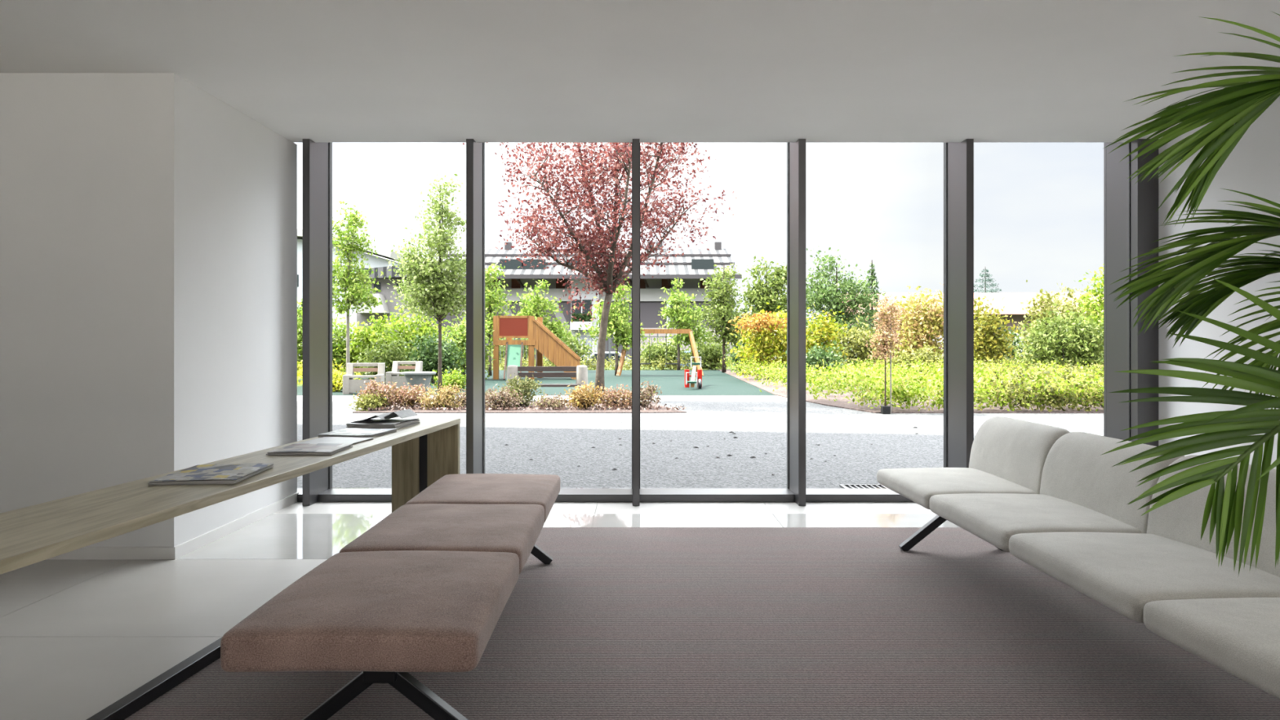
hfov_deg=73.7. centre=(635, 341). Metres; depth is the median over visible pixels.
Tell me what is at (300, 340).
shrub
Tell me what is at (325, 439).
magazine
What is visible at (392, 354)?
shrub
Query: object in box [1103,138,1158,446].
window frame
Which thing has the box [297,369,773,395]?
playground surface
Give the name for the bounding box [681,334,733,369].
shrub
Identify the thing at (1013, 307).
house
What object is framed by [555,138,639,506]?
window
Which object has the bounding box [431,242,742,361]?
house
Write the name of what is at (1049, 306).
shrub
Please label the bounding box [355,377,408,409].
flowering shrub
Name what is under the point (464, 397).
flowering shrub
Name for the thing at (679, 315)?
young tree
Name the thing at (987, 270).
cedar
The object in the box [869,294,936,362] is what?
shrub
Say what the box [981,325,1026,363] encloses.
shrub
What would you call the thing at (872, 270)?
conifer
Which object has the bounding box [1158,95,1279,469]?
wall
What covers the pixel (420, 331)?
shrub
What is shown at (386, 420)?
magazine
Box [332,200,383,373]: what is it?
young tree
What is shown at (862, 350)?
shrub
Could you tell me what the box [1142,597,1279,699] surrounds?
seat cushion
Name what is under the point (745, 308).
bush
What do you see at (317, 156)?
window
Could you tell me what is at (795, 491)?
window
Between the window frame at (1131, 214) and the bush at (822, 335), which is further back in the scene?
the bush at (822, 335)
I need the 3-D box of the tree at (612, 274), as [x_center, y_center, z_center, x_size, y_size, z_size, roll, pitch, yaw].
[-0.572,-2.701,16.268,4.898,7.816,4.080,0,0,8]
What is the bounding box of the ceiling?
[0,0,1279,142]
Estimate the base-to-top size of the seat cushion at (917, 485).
0.112 m
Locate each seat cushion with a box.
[220,550,519,672]
[339,503,544,574]
[404,473,559,522]
[876,467,1036,509]
[929,493,1142,552]
[1008,532,1279,623]
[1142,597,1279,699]
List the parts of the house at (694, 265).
garage door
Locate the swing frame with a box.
[616,328,703,376]
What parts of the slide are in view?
post, ramp rail, post, panel, panel frame, ramp rail, post, post, hand rail, hand rail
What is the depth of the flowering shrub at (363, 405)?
14.61 m
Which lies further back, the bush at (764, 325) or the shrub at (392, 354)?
the bush at (764, 325)
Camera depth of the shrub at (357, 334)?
26.69 m
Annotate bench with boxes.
[220,473,559,719]
[342,363,385,394]
[386,360,422,389]
[506,364,587,391]
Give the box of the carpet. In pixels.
[124,527,1279,719]
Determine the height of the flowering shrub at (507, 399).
0.526 m
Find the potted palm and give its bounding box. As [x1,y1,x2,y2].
[1102,11,1279,575]
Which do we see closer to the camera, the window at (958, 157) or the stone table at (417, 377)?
the window at (958, 157)
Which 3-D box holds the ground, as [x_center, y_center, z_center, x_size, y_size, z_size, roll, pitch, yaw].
[20.000,1.350,103.300,200.000,0.240,193.400,0,0,0]
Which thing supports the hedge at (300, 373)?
on the ground
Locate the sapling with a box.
[858,295,909,413]
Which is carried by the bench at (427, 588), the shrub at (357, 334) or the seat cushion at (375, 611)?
the seat cushion at (375, 611)
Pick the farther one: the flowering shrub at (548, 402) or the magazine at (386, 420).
the flowering shrub at (548, 402)
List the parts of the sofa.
leg, backrest, backrest, backrest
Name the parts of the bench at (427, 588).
leg, leg, leg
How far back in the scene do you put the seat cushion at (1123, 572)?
2.74 m
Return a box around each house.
[354,262,431,333]
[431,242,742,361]
[827,293,1103,331]
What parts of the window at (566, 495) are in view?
sill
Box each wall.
[0,72,297,546]
[298,333,430,367]
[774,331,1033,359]
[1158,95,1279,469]
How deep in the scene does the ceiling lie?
4.38 m
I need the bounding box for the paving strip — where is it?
[297,395,786,400]
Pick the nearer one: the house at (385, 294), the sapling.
the sapling
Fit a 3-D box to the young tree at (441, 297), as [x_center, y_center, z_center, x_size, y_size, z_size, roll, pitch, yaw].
[-4.172,-1.135,17.642,2.006,4.649,1.835,0,0,-21]
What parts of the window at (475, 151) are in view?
sill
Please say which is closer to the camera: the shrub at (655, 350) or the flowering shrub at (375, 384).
the flowering shrub at (375, 384)
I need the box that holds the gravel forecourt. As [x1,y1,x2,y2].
[297,400,1103,488]
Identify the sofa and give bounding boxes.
[876,416,1279,699]
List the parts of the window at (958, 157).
sill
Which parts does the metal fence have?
post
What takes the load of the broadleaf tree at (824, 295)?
on the ground
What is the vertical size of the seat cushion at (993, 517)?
0.112 m
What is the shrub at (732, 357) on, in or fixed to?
on the soil at (841, 402)
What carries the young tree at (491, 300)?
on the playground surface
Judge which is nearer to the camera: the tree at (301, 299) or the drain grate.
the drain grate
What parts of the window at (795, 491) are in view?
sill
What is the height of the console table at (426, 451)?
0.720 m
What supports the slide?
on the playground surface
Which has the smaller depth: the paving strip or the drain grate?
the drain grate
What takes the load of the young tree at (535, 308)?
on the playground surface
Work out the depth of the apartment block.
74.01 m
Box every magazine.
[148,462,274,484]
[266,443,352,455]
[295,436,373,444]
[317,427,397,437]
[346,408,420,429]
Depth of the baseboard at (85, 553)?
4.59 m
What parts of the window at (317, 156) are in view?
sill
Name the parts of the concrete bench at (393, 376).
frame, rail, frame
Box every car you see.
[582,351,631,366]
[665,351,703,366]
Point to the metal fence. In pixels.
(609, 333)
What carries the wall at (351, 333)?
on the ground
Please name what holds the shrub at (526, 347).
on the ground
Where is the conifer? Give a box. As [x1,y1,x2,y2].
[856,259,881,356]
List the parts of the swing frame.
leg, chain, chain, leg, leg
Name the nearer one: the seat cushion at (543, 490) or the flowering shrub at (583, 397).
the seat cushion at (543, 490)
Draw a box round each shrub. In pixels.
[297,297,302,370]
[297,313,367,375]
[332,311,408,379]
[332,366,359,391]
[347,390,389,411]
[351,329,419,384]
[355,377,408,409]
[377,306,453,376]
[388,378,435,408]
[400,329,466,382]
[415,382,463,409]
[429,368,466,390]
[435,314,506,379]
[454,385,497,408]
[484,383,525,409]
[487,337,546,364]
[497,373,544,406]
[531,390,568,409]
[542,327,596,366]
[562,380,608,408]
[594,383,631,408]
[623,380,662,408]
[627,333,689,369]
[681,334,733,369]
[720,340,773,374]
[776,340,857,382]
[832,315,888,373]
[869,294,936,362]
[871,338,943,381]
[891,282,943,370]
[973,295,1026,367]
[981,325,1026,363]
[1008,280,1102,362]
[1009,302,1103,371]
[1066,263,1103,370]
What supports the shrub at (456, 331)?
on the playground surface
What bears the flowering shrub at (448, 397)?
on the soil at (663, 410)
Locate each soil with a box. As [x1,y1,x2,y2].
[352,401,686,413]
[718,368,1103,413]
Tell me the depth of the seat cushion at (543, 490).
4.14 m
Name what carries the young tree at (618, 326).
on the playground surface
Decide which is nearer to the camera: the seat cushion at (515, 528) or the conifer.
the seat cushion at (515, 528)
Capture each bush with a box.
[726,302,818,379]
[805,303,855,368]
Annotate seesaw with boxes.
[684,356,702,388]
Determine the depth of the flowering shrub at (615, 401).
14.99 m
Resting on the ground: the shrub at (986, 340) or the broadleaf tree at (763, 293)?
the broadleaf tree at (763, 293)
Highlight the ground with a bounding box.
[297,346,740,386]
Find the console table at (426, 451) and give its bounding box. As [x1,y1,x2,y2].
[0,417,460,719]
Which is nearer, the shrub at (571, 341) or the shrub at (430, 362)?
the shrub at (430, 362)
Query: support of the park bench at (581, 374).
on the paving strip
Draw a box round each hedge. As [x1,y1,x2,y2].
[297,357,387,384]
[443,351,720,369]
[712,352,1103,412]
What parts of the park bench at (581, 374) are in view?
post, post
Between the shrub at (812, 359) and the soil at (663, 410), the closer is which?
the soil at (663, 410)
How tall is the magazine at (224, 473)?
0.015 m
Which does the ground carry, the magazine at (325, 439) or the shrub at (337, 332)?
the shrub at (337, 332)
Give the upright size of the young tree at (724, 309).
4.248 m
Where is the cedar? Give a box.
[973,268,1001,293]
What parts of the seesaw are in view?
post, handle, rider seat, handle, post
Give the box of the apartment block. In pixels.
[297,228,421,333]
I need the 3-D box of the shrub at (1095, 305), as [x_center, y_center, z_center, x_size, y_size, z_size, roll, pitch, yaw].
[13.797,-0.604,24.964,2.143,3.629,2.076,0,0,33]
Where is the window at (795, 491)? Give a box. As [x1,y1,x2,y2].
[640,138,805,506]
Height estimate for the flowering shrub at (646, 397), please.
0.582 m
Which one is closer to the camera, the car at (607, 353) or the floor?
the floor
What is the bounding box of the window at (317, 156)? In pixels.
[297,138,332,506]
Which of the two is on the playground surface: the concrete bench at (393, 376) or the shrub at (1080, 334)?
the concrete bench at (393, 376)
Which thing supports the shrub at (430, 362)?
on the playground surface
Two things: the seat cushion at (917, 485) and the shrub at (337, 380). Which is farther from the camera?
the shrub at (337, 380)
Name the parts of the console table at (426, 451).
foot rail, panel, panel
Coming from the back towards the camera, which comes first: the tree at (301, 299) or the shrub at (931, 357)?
the tree at (301, 299)
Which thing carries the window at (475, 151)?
on the floor
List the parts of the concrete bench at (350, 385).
frame, rail, frame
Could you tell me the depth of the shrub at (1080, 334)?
23.64 m
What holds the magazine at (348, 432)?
on the console table at (426, 451)
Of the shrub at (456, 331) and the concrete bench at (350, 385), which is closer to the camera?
the concrete bench at (350, 385)
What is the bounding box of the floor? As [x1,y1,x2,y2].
[0,502,959,719]
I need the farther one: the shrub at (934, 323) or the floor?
the shrub at (934, 323)
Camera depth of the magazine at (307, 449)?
3.46 m
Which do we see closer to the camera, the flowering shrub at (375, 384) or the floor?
the floor
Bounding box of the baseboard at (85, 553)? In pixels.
[45,492,298,559]
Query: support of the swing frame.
on the playground surface
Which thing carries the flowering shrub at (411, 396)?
on the soil at (663, 410)
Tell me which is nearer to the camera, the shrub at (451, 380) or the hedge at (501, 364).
the shrub at (451, 380)
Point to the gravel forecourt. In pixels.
(863, 444)
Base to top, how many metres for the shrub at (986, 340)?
2.797 m
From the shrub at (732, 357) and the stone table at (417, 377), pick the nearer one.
the stone table at (417, 377)
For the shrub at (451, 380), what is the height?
0.574 m
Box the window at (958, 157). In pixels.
[805,138,973,502]
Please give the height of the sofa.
0.749 m
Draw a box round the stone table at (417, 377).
[400,371,435,391]
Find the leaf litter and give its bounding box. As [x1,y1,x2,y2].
[358,403,686,410]
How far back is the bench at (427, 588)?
2.44 m
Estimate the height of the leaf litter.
0.074 m
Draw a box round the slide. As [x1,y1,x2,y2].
[493,315,580,381]
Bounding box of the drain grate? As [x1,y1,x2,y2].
[839,484,887,488]
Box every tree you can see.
[297,298,335,327]
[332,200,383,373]
[384,173,466,396]
[462,142,737,403]
[462,262,519,375]
[511,279,576,366]
[573,276,655,375]
[656,277,715,369]
[689,262,751,373]
[730,255,786,341]
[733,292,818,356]
[805,247,887,350]
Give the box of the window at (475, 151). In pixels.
[317,138,484,502]
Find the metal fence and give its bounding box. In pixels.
[498,333,742,365]
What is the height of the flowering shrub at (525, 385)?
0.644 m
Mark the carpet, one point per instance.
(621, 623)
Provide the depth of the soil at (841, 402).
15.98 m

